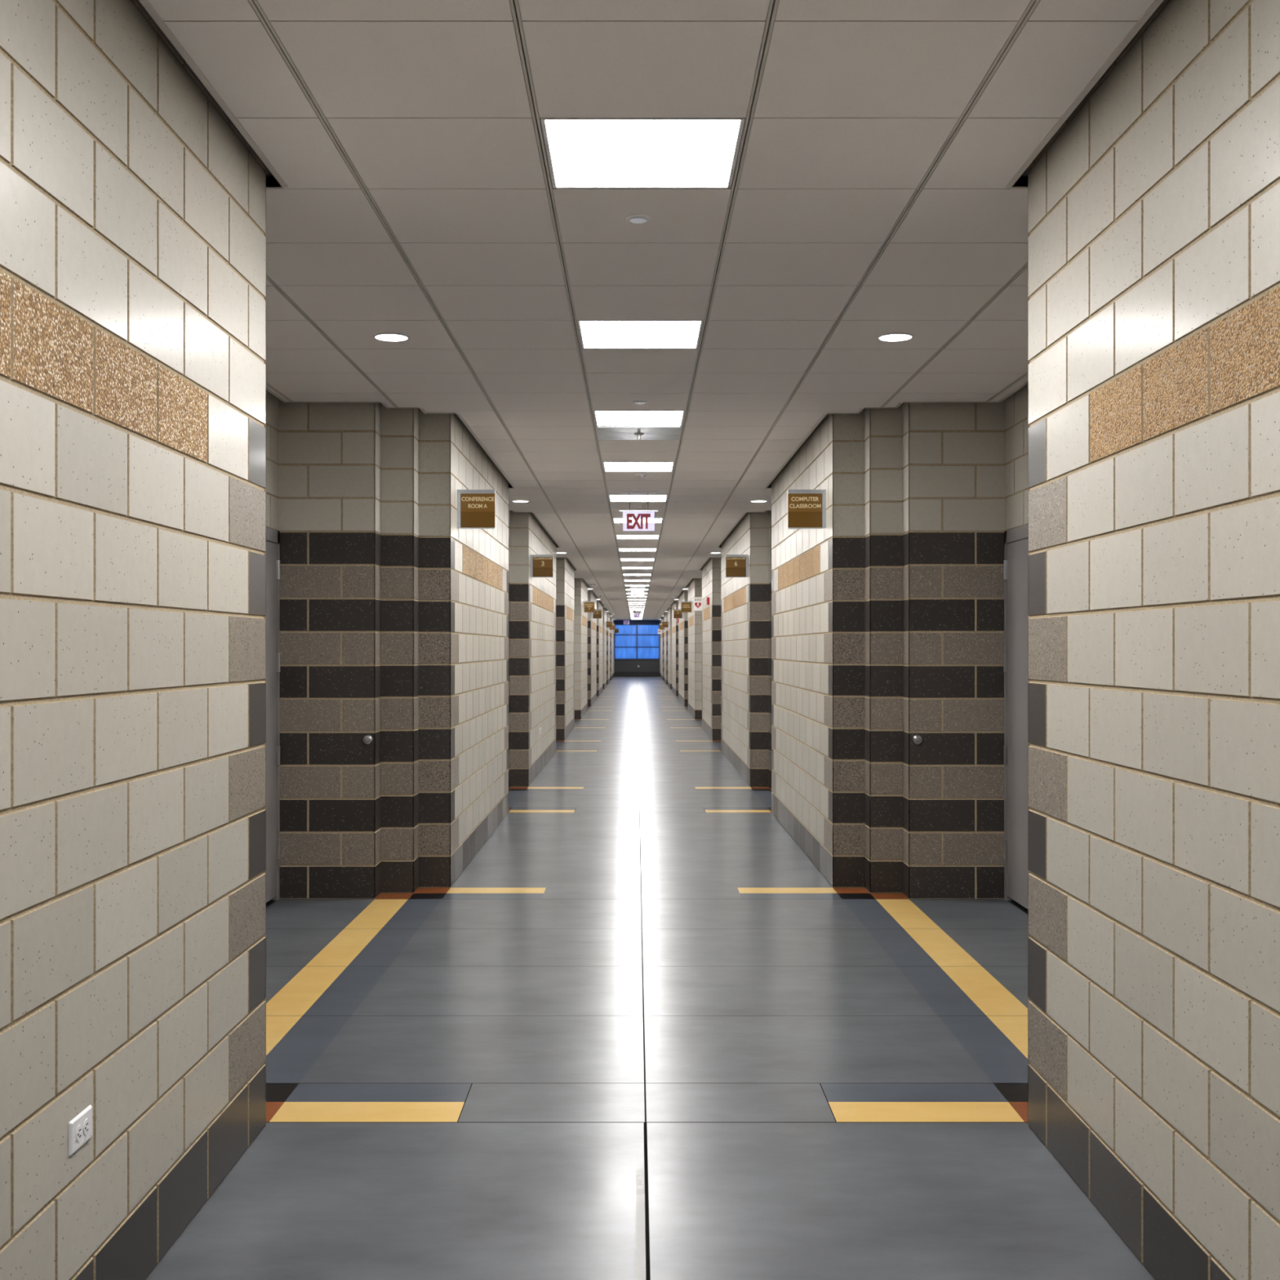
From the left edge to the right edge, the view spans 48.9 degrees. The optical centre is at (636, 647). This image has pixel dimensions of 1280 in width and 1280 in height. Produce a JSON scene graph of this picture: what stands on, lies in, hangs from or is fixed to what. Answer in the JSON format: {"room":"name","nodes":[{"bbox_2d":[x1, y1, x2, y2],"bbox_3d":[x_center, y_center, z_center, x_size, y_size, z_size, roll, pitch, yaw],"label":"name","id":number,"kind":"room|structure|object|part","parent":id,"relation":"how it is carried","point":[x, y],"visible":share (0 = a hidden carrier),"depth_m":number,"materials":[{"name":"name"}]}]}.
{"room":"school corridor","nodes":[
{"label":"school corridor","id":0,"kind":"room"},
{"bbox_2d":[0,0,266,1279],"bbox_3d":[-1.681,-0.099,-0.584,0.996,3.251,10.973,0,0,0],"label":"wall","id":1,"kind":"structure","parent":0,"point":[133,206],"depth_m":3.26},
{"bbox_2d":[68,1104,92,1155],"bbox_3d":[-1.178,1.024,2.990,0.009,0.071,0.117,0,0,0],"label":"power outlet","id":2,"kind":"object","parent":1,"relation":"attached to","point":[80,1128],"visible":1,"depth_m":2.98,"materials":[{"name":"white plastic"}]},
{"bbox_2d":[75,1124,83,1142],"bbox_3d":[-1.176,1.024,2.970,0.003,0.034,0.034,0,0,0],"label":"socket","id":3,"kind":"object","parent":2,"relation":"attached to","point":[79,1128],"depth_m":2.97,"materials":[{"name":"white plastic"}]},
{"bbox_2d":[83,1118,89,1135],"bbox_3d":[-1.176,1.024,3.010,0.003,0.034,0.034,0,0,0],"label":"socket","id":4,"kind":"object","parent":2,"relation":"attached to","point":[86,1121],"depth_m":3.01,"materials":[{"name":"white plastic"}]},
{"bbox_2d":[138,0,615,620],"bbox_3d":[-1.627,-1.504,34.560,1.009,0.038,81.261,0,0,0],"label":"trim","id":5,"kind":"structure","parent":1,"relation":"attached to","point":[145,3],"depth_m":4.06,"materials":[{"name":"black metal"}]},
{"bbox_2d":[265,390,279,530],"bbox_3d":[-2.176,-0.099,6.731,0.004,3.251,3.667,0,0,0],"label":"wall","id":6,"kind":"structure","parent":0,"point":[272,425],"depth_m":8.40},
{"bbox_2d":[265,527,279,907],"bbox_3d":[-2.210,0.409,8.046,0.188,2.235,1.020,0,0,0],"label":"door","id":7,"kind":"structure","parent":6,"relation":"in","point":[273,536],"depth_m":8.39,"materials":[{"name":"grey paint"}]},
{"bbox_2d":[278,399,508,898],"bbox_3d":[-1.681,-0.099,10.998,0.996,3.251,4.877,0,0,0],"label":"wall","id":8,"kind":"structure","parent":0,"point":[394,615],"depth_m":8.76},
{"bbox_2d":[363,734,373,744],"bbox_3d":[-1.631,0.557,8.541,0.062,0.062,0.037,0,0,0],"label":"door stop","id":9,"kind":"object","parent":8,"relation":"attached to","point":[367,739],"visible":1,"depth_m":8.54,"materials":[{"name":"silver metal"}]},
{"bbox_2d":[457,489,495,528],"bbox_3d":[-1.058,-0.918,9.306,0.249,0.256,0.040,0,0,0],"label":"room sign","id":10,"kind":"object","parent":8,"relation":"attached to","point":[476,508],"visible":1,"depth_m":9.30,"materials":[{"name":"brown plastic"}]},
{"bbox_2d":[508,511,555,787],"bbox_3d":[-1.681,-0.099,18.110,0.996,3.251,6.096,0,0,0],"label":"wall","id":11,"kind":"structure","parent":0,"point":[531,600],"depth_m":15.47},
{"bbox_2d":[530,554,552,577],"bbox_3d":[-1.058,-0.918,15.769,0.249,0.256,0.040,0,0,0],"label":"room sign","id":12,"kind":"object","parent":11,"relation":"attached to","point":[541,565],"visible":1,"depth_m":15.76,"materials":[{"name":"brown plastic"}]},
{"bbox_3d":[-1.048,-0.908,15.769,0.227,0.224,0.018,0,0,0],"label":"panel","id":13,"kind":"part","parent":12,"relation":"part of","materials":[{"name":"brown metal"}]},
{"bbox_2d":[555,557,574,740],"bbox_3d":[-1.681,-0.099,25.019,0.996,3.251,4.470,0,0,0],"label":"wall","id":14,"kind":"structure","parent":0,"point":[565,570],"depth_m":23.20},
{"bbox_2d":[574,578,587,719],"bbox_3d":[-1.681,-0.099,32.131,0.996,3.251,4.877,0,0,0],"label":"wall","id":15,"kind":"structure","parent":0,"point":[580,585],"depth_m":30.10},
{"bbox_2d":[583,600,594,612],"bbox_3d":[-1.058,-0.918,31.400,0.249,0.256,0.040,0,0,0],"label":"room sign","id":16,"kind":"object","parent":15,"relation":"attached to","point":[588,606],"visible":1,"depth_m":31.39,"materials":[{"name":"brown plastic"}]},
{"bbox_3d":[-1.048,-0.908,31.400,0.227,0.224,0.018,0,0,0],"label":"panel","id":17,"kind":"part","parent":16,"relation":"part of","materials":[{"name":"brown metal"}]},
{"bbox_2d":[587,591,596,706],"bbox_3d":[-1.681,-0.099,39.243,0.996,3.251,6.096,0,0,0],"label":"wall","id":18,"kind":"structure","parent":0,"point":[592,623],"depth_m":37.76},
{"bbox_2d":[592,608,601,618],"bbox_3d":[-1.058,-0.918,37.800,0.249,0.256,0.040,0,0,0],"label":"room sign","id":19,"kind":"object","parent":18,"relation":"attached to","point":[597,614],"visible":0.88,"depth_m":37.79,"materials":[{"name":"brown plastic"}]},
{"bbox_3d":[-1.048,-0.908,37.800,0.227,0.224,0.018,0,0,0],"label":"panel","id":20,"kind":"part","parent":19,"relation":"part of","materials":[{"name":"brown metal"}]},
{"bbox_2d":[596,600,602,696],"bbox_3d":[-1.681,-0.099,46.965,0.996,3.251,6.096,0,0,0],"label":"wall","id":21,"kind":"structure","parent":0,"point":[599,605],"depth_m":45.32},
{"bbox_2d":[602,608,606,688],"bbox_3d":[-1.681,-0.099,54.077,0.996,3.251,4.877,0,0,0],"label":"wall","id":22,"kind":"structure","parent":0,"point":[604,610],"depth_m":52.29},
{"bbox_2d":[605,621,612,627],"bbox_3d":[-1.058,-0.918,54.600,0.249,0.256,0.040,0,0,0],"label":"room sign","id":23,"kind":"object","parent":22,"relation":"attached to","point":[608,624],"visible":1,"depth_m":54.60,"materials":[{"name":"brown plastic"}]},
{"bbox_2d":[606,612,610,684],"bbox_3d":[-1.681,-0.099,61.189,0.996,3.251,6.096,0,0,0],"label":"wall","id":24,"kind":"structure","parent":0,"point":[608,615],"depth_m":59.98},
{"bbox_2d":[610,616,613,680],"bbox_3d":[-1.681,-0.099,68.910,0.996,3.251,6.096,0,0,0],"label":"wall","id":25,"kind":"structure","parent":0,"point":[611,617],"depth_m":67.96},
{"bbox_2d":[613,619,613,676],"bbox_3d":[-1.413,-0.099,74.223,0.635,3.251,1.888,0,0,32],"label":"wall","id":26,"kind":"structure","parent":0,"point":[613,620],"depth_m":73.99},
{"bbox_2d":[613,628,618,633],"bbox_3d":[-1.058,-0.918,74.690,0.249,0.256,0.040,0,0,0],"label":"room sign","id":27,"kind":"object","parent":26,"relation":"attached to","point":[615,630],"visible":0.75,"depth_m":74.68,"materials":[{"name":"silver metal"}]},
{"bbox_2d":[613,619,659,676],"bbox_3d":[0.034,-0.099,75.235,2.634,3.251,0.150,0,0,0],"label":"wall","id":28,"kind":"structure","parent":0,"point":[622,668],"depth_m":75.19,"materials":[{"name":"grey paint"}]},
{"bbox_2d":[613,624,659,659],"bbox_3d":[0.034,-0.328,75.225,2.434,1.890,0.090,0,0,0],"label":"window","id":29,"kind":"structure","parent":28,"relation":"in","point":[633,642],"depth_m":75.23,"materials":[{"name":"blue glass"}]},
{"bbox_3d":[-0.566,-0.973,75.220,1.144,0.510,0.001,0,0,0],"label":"pane","id":30,"kind":"part","parent":29,"relation":"part of","materials":[{"name":"blue glass"}]},
{"bbox_3d":[-0.566,-0.368,75.220,1.144,0.610,0.001,0,0,0],"label":"pane","id":31,"kind":"part","parent":29,"relation":"part of","materials":[{"name":"blue glass"}]},
{"bbox_3d":[-0.566,0.277,75.220,1.144,0.590,0.001,0,0,0],"label":"pane","id":32,"kind":"part","parent":29,"relation":"part of","materials":[{"name":"blue glass"}]},
{"bbox_3d":[0.628,-0.973,75.220,1.155,0.510,0.001,0,0,0],"label":"pane","id":33,"kind":"part","parent":29,"relation":"part of","materials":[{"name":"blue glass"}]},
{"bbox_3d":[0.628,-0.368,75.220,1.155,0.610,0.001,0,0,0],"label":"pane","id":34,"kind":"part","parent":29,"relation":"part of","materials":[{"name":"blue glass"}]},
{"bbox_3d":[0.628,0.277,75.220,1.155,0.590,0.001,0,0,0],"label":"pane","id":35,"kind":"part","parent":29,"relation":"part of","materials":[{"name":"blue glass"}]},
{"bbox_2d":[145,676,1155,1279],"bbox_3d":[0.000,1.527,34.560,5.000,0.001,81.261,0,0,0],"label":"floor","id":36,"kind":"structure","parent":0,"point":[641,1033],"depth_m":5.10,"materials":[{"name":"grey tile"}]},
{"bbox_2d":[147,0,1154,620],"bbox_3d":[0.000,-1.601,34.560,5.200,0.226,81.461,0,0,0],"label":"ceiling","id":37,"kind":"structure","parent":0,"point":[882,144],"depth_m":4.85,"materials":[{"name":"white tile"}]},
{"bbox_2d":[373,333,409,342],"bbox_3d":[-1.171,-1.486,6.731,0.172,0.008,0.172,0,0,0],"label":"recessed light","id":38,"kind":"object","parent":37,"relation":"in","point":[393,337],"visible":1,"depth_m":6.72,"materials":[{"name":"white plastic"}]},
{"bbox_2d":[512,500,528,502],"bbox_3d":[-1.171,-1.486,14.250,0.172,0.008,0.172,0,0,0],"label":"recessed light","id":39,"kind":"object","parent":37,"relation":"in","point":[513,500],"visible":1,"depth_m":14.25,"materials":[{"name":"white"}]},
{"bbox_2d":[622,620,630,624],"bbox_3d":[-0.520,-1.374,74.940,0.370,0.228,0.090,0,0,0],"label":"exit sign","id":40,"kind":"object","parent":37,"relation":"hanging from","point":[625,622],"visible":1,"depth_m":74.93,"materials":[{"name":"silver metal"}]},
{"bbox_2d":[622,573,651,575],"bbox_3d":[0.018,-1.513,28.656,0.575,0.050,0.594,0,0,0],"label":"ceiling light","id":41,"kind":"object","parent":37,"relation":"attached to","point":[623,574],"visible":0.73,"depth_m":28.61,"materials":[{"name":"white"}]},
{"bbox_2d":[632,611,641,617],"bbox_3d":[0.030,-1.364,57.500,0.370,0.248,0.090,0,0,0],"label":"exit sign","id":42,"kind":"object","parent":37,"relation":"hanging from","point":[635,615],"visible":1,"depth_m":57.50,"materials":[{"name":"white plastic"}]},
{"bbox_3d":[0.030,-1.331,57.500,0.300,0.183,0.006,0,0,0],"label":"acrylic panel","id":43,"kind":"part","parent":42,"relation":"part of","materials":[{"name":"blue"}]},
{"bbox_2d":[623,579,650,581],"bbox_3d":[0.018,-1.513,31.096,0.575,0.050,0.594,0,0,0],"label":"ceiling light","id":44,"kind":"object","parent":37,"relation":"attached to","point":[624,580],"visible":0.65,"depth_m":30.80,"materials":[{"name":"white plastic"}]},
{"bbox_3d":[0.018,-1.513,31.096,0.575,0.050,0.594,0,0,0],"label":"frame","id":45,"kind":"part","parent":44,"relation":"part of","materials":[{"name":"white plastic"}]},
{"bbox_2d":[624,580,649,581],"bbox_3d":[0.018,-1.497,31.096,0.552,0.010,0.576,0,0,0],"label":"diffuser","id":46,"kind":"object","parent":44,"relation":"attached to","point":[624,580],"depth_m":31.25,"materials":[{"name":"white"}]},
{"bbox_2d":[630,586,644,596],"bbox_3d":[0.030,-1.362,33.900,0.370,0.252,0.090,0,0,0],"label":"exit sign","id":47,"kind":"object","parent":37,"relation":"hanging from","point":[634,592],"visible":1,"depth_m":33.90,"materials":[{"name":"white plastic"}]},
{"bbox_3d":[0.030,-1.327,33.900,0.300,0.183,0.006,0,0,0],"label":"acrylic panel","id":48,"kind":"part","parent":47,"relation":"part of","materials":[{"name":"white plastic"}]},
{"bbox_2d":[618,548,656,551],"bbox_3d":[0.018,-1.513,21.336,0.575,0.050,0.594,0,0,0],"label":"ceiling light","id":49,"kind":"object","parent":37,"relation":"attached to","point":[620,549],"visible":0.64,"depth_m":21.38,"materials":[{"name":"white plastic"}]},
{"bbox_2d":[620,559,654,560],"bbox_3d":[0.018,-1.513,23.776,0.575,0.050,0.594,0,0,0],"label":"ceiling light","id":50,"kind":"object","parent":37,"relation":"attached to","point":[620,559],"visible":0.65,"depth_m":23.83,"materials":[{"name":"white plastic"}]},
{"bbox_2d":[622,567,653,568],"bbox_3d":[0.018,-1.513,26.216,0.575,0.050,0.594,0,0,0],"label":"ceiling light","id":51,"kind":"object","parent":37,"relation":"attached to","point":[622,567],"visible":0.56,"depth_m":26.16,"materials":[{"name":"white plastic"}]},
{"bbox_2d":[625,213,650,223],"bbox_3d":[0.006,-1.482,4.870,0.086,0.011,0.086,0,0,0],"label":"sprinkler cover","id":52,"kind":"object","parent":37,"relation":"attached to","point":[637,218],"visible":1,"depth_m":4.85,"materials":[{"name":"white plastic"}]},
{"bbox_2d":[616,535,659,538],"bbox_3d":[0.018,-1.513,18.896,0.575,0.050,0.594,0,0,0],"label":"ceiling light","id":53,"kind":"object","parent":37,"relation":"attached to","point":[617,536],"visible":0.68,"depth_m":18.87,"materials":[{"name":"white plastic"}]},
{"bbox_2d":[613,518,662,523],"bbox_3d":[0.018,-1.513,16.456,0.575,0.050,0.594,0,0,0],"label":"ceiling light","id":54,"kind":"object","parent":37,"relation":"attached to","point":[615,520],"visible":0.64,"depth_m":16.46,"materials":[{"name":"white plastic"}]},
{"bbox_2d":[618,490,657,530],"bbox_3d":[0.022,-1.300,13.380,0.370,0.375,0.090,0,0,0],"label":"exit sign","id":55,"kind":"object","parent":37,"relation":"hanging from","point":[633,520],"visible":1,"depth_m":13.38,"materials":[{"name":"white plastic"}]},
{"bbox_3d":[0.022,-1.204,13.380,0.300,0.183,0.006,0,0,0],"label":"acrylic panel","id":56,"kind":"part","parent":55,"relation":"part of","materials":[{"name":"white plastic"}]},
{"bbox_2d":[602,462,674,471],"bbox_3d":[0.018,-1.513,11.576,0.575,0.050,0.594,0,0,0],"label":"ceiling light","id":57,"kind":"object","parent":37,"relation":"attached to","point":[608,466],"visible":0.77,"depth_m":11.57,"materials":[{"name":"white plastic"}]},
{"bbox_2d":[608,495,667,502],"bbox_3d":[0.018,-1.513,14.016,0.575,0.050,0.594,0,0,0],"label":"ceiling light","id":58,"kind":"object","parent":37,"relation":"attached to","point":[612,498],"visible":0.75,"depth_m":14.03,"materials":[{"name":"white plastic"}]},
{"bbox_2d":[593,410,684,426],"bbox_3d":[0.018,-1.513,9.136,0.575,0.050,0.594,0,0,0],"label":"ceiling light","id":59,"kind":"object","parent":37,"relation":"attached to","point":[602,418],"visible":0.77,"depth_m":9.14,"materials":[{"name":"white plastic"}]},
{"bbox_2d":[596,426,681,439],"bbox_3d":[0.018,-1.469,9.746,0.570,0.046,0.592,0,0,0],"label":"access panel","id":60,"kind":"object","parent":37,"relation":"attached to","point":[605,433],"visible":1,"depth_m":9.72,"materials":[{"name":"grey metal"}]},
{"bbox_2d":[577,320,703,348],"bbox_3d":[0.018,-1.513,6.696,0.575,0.050,0.594,0,0,0],"label":"ceiling light","id":61,"kind":"object","parent":37,"relation":"attached to","point":[593,334],"visible":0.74,"depth_m":6.69,"materials":[{"name":"white plastic"}]},
{"bbox_2d":[633,400,647,404],"bbox_3d":[0.024,-1.482,8.500,0.086,0.011,0.086,0,0,0],"label":"sprinkler cover","id":62,"kind":"object","parent":37,"relation":"attached to","point":[640,402],"visible":1,"depth_m":8.48,"materials":[{"name":"silver metal"}]},
{"bbox_2d":[540,118,745,187],"bbox_3d":[0.018,-1.513,4.256,0.575,0.050,0.594,0,0,0],"label":"ceiling light","id":63,"kind":"object","parent":37,"relation":"attached to","point":[582,153],"visible":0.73,"depth_m":4.22,"materials":[{"name":"white plastic"}]},
{"bbox_2d":[750,500,766,502],"bbox_3d":[1.239,-1.486,14.250,0.172,0.008,0.172,0,0,0],"label":"recessed light","id":64,"kind":"object","parent":37,"relation":"in","point":[751,500],"visible":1,"depth_m":14.25,"materials":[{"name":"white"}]},
{"bbox_2d":[877,333,913,342],"bbox_3d":[1.239,-1.486,6.731,0.172,0.008,0.172,0,0,0],"label":"recessed light","id":65,"kind":"object","parent":37,"relation":"in","point":[891,337],"visible":1,"depth_m":6.72,"materials":[{"name":"white plastic"}]},
{"bbox_2d":[659,619,661,676],"bbox_3d":[1.481,-0.099,74.223,0.635,3.251,1.888,0,0,-32],"label":"wall","id":66,"kind":"structure","parent":0,"point":[660,620],"depth_m":74.19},
{"bbox_2d":[661,616,663,680],"bbox_3d":[1.749,-0.099,68.910,0.996,3.251,6.096,0,0,0],"label":"wall","id":67,"kind":"structure","parent":0,"point":[662,617],"depth_m":67.42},
{"bbox_2d":[663,612,667,684],"bbox_3d":[1.749,-0.099,61.189,0.996,3.251,6.096,0,0,0],"label":"wall","id":68,"kind":"structure","parent":0,"point":[665,615],"depth_m":59.92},
{"bbox_2d":[667,608,671,688],"bbox_3d":[1.749,-0.099,54.077,0.996,3.251,4.877,0,0,0],"label":"wall","id":69,"kind":"structure","parent":0,"point":[669,610],"depth_m":52.61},
{"bbox_2d":[662,621,668,627],"bbox_3d":[1.127,-0.918,54.600,0.249,0.256,0.040,0,0,0],"label":"room sign","id":70,"kind":"object","parent":69,"relation":"attached to","point":[664,624],"visible":0.98,"depth_m":54.60,"materials":[{"name":"brown plastic"}]},
{"bbox_2d":[671,600,678,696],"bbox_3d":[1.749,-0.099,46.965,0.996,3.251,6.096,0,0,0],"label":"wall","id":71,"kind":"structure","parent":0,"point":[675,605],"depth_m":45.90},
{"bbox_2d":[678,591,688,706],"bbox_3d":[1.749,-0.099,39.243,0.996,3.251,6.096,0,0,0],"label":"wall","id":72,"kind":"structure","parent":0,"point":[683,623],"depth_m":37.19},
{"bbox_2d":[673,608,683,618],"bbox_3d":[1.127,-0.918,37.800,0.249,0.256,0.040,0,0,0],"label":"room sign","id":73,"kind":"object","parent":72,"relation":"attached to","point":[677,614],"visible":0.95,"depth_m":37.79,"materials":[{"name":"brown plastic"}]},
{"bbox_3d":[1.115,-0.908,37.800,0.227,0.224,0.018,0,0,0],"label":"panel","id":74,"kind":"part","parent":73,"relation":"part of","materials":[{"name":"brown metal"}]},
{"bbox_2d":[688,578,702,719],"bbox_3d":[1.749,-0.099,32.131,0.996,3.251,4.877,0,0,0],"label":"wall","id":75,"kind":"structure","parent":0,"point":[695,586],"depth_m":30.10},
{"bbox_2d":[681,600,692,612],"bbox_3d":[1.127,-0.918,31.400,0.249,0.256,0.040,0,0,0],"label":"room sign","id":76,"kind":"object","parent":75,"relation":"attached to","point":[686,606],"visible":1,"depth_m":31.39,"materials":[{"name":"brown plastic"}]},
{"bbox_3d":[1.115,-0.908,31.400,0.227,0.224,0.018,0,0,0],"label":"panel","id":77,"kind":"part","parent":76,"relation":"part of","materials":[{"name":"brown metal"}]},
{"bbox_2d":[702,557,720,740],"bbox_3d":[1.749,-0.099,25.019,0.996,3.251,4.470,0,0,0],"label":"wall","id":78,"kind":"structure","parent":0,"point":[711,570],"depth_m":23.20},
{"bbox_2d":[693,597,702,610],"bbox_3d":[1.165,-0.832,26.619,0.172,0.250,0.010,0,0,0],"label":"sign","id":79,"kind":"object","parent":78,"relation":"attached to","point":[697,602],"visible":1,"depth_m":26.61,"materials":[{"name":"white plastic"}]},
{"bbox_2d":[705,597,709,604],"bbox_3d":[1.217,-0.803,24.100,0.068,0.130,0.120,0,0,0],"label":"fire alarm","id":80,"kind":"object","parent":78,"relation":"attached to","point":[708,598],"visible":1,"depth_m":24.04,"materials":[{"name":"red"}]},
{"bbox_2d":[720,511,771,788],"bbox_3d":[1.749,-0.099,18.110,0.996,3.251,6.096,0,0,0],"label":"wall","id":81,"kind":"structure","parent":0,"point":[745,602],"depth_m":15.74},
{"bbox_2d":[725,554,747,577],"bbox_3d":[1.127,-0.918,15.769,0.249,0.256,0.040,0,0,0],"label":"room sign","id":82,"kind":"object","parent":81,"relation":"attached to","point":[736,565],"visible":1,"depth_m":15.76,"materials":[{"name":"brown plastic"}]},
{"bbox_3d":[1.115,-0.908,15.769,0.227,0.224,0.018,0,0,0],"label":"panel","id":83,"kind":"part","parent":82,"relation":"part of","materials":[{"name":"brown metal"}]},
{"bbox_2d":[771,399,1005,898],"bbox_3d":[1.749,-0.099,10.998,0.996,3.251,4.877,0,0,0],"label":"wall","id":84,"kind":"structure","parent":0,"point":[887,617],"depth_m":8.76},
{"bbox_2d":[787,489,826,528],"bbox_3d":[1.127,-0.918,9.306,0.249,0.256,0.040,0,0,0],"label":"room sign","id":85,"kind":"object","parent":84,"relation":"attached to","point":[806,508],"visible":1,"depth_m":9.30,"materials":[{"name":"brown plastic"}]},
{"bbox_3d":[1.115,-0.908,9.306,0.227,0.224,0.018,0,0,0],"label":"panel","id":86,"kind":"part","parent":85,"relation":"part of","materials":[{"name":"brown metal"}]},
{"bbox_2d":[912,734,922,744],"bbox_3d":[1.709,0.557,8.541,0.062,0.062,0.037,0,0,0],"label":"door stop","id":87,"kind":"object","parent":84,"relation":"attached to","point":[917,739],"visible":1,"depth_m":8.54,"materials":[{"name":"silver metal"}]},
{"bbox_2d":[1004,383,1028,530],"bbox_3d":[2.244,-0.099,6.731,0.004,3.251,3.667,0,0,0],"label":"wall","id":88,"kind":"structure","parent":0,"point":[1016,425],"depth_m":8.29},
{"bbox_2d":[1003,524,1028,914],"bbox_3d":[2.278,0.409,8.046,0.188,2.235,1.020,0,0,0],"label":"door","id":89,"kind":"structure","parent":88,"relation":"in","point":[1015,540],"depth_m":8.30,"materials":[{"name":"grey paint"}]},
{"bbox_2d":[1027,0,1279,1279],"bbox_3d":[1.749,-0.099,-0.584,0.996,3.251,10.973,0,0,0],"label":"wall","id":90,"kind":"structure","parent":0,"point":[1153,208],"depth_m":3.34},
{"bbox_2d":[660,0,1163,617],"bbox_3d":[1.696,-1.504,34.560,1.009,0.038,81.261,0,0,0],"label":"trim","id":91,"kind":"structure","parent":90,"relation":"attached to","point":[1012,184],"depth_m":4.08,"materials":[{"name":"black metal"}]}
]}

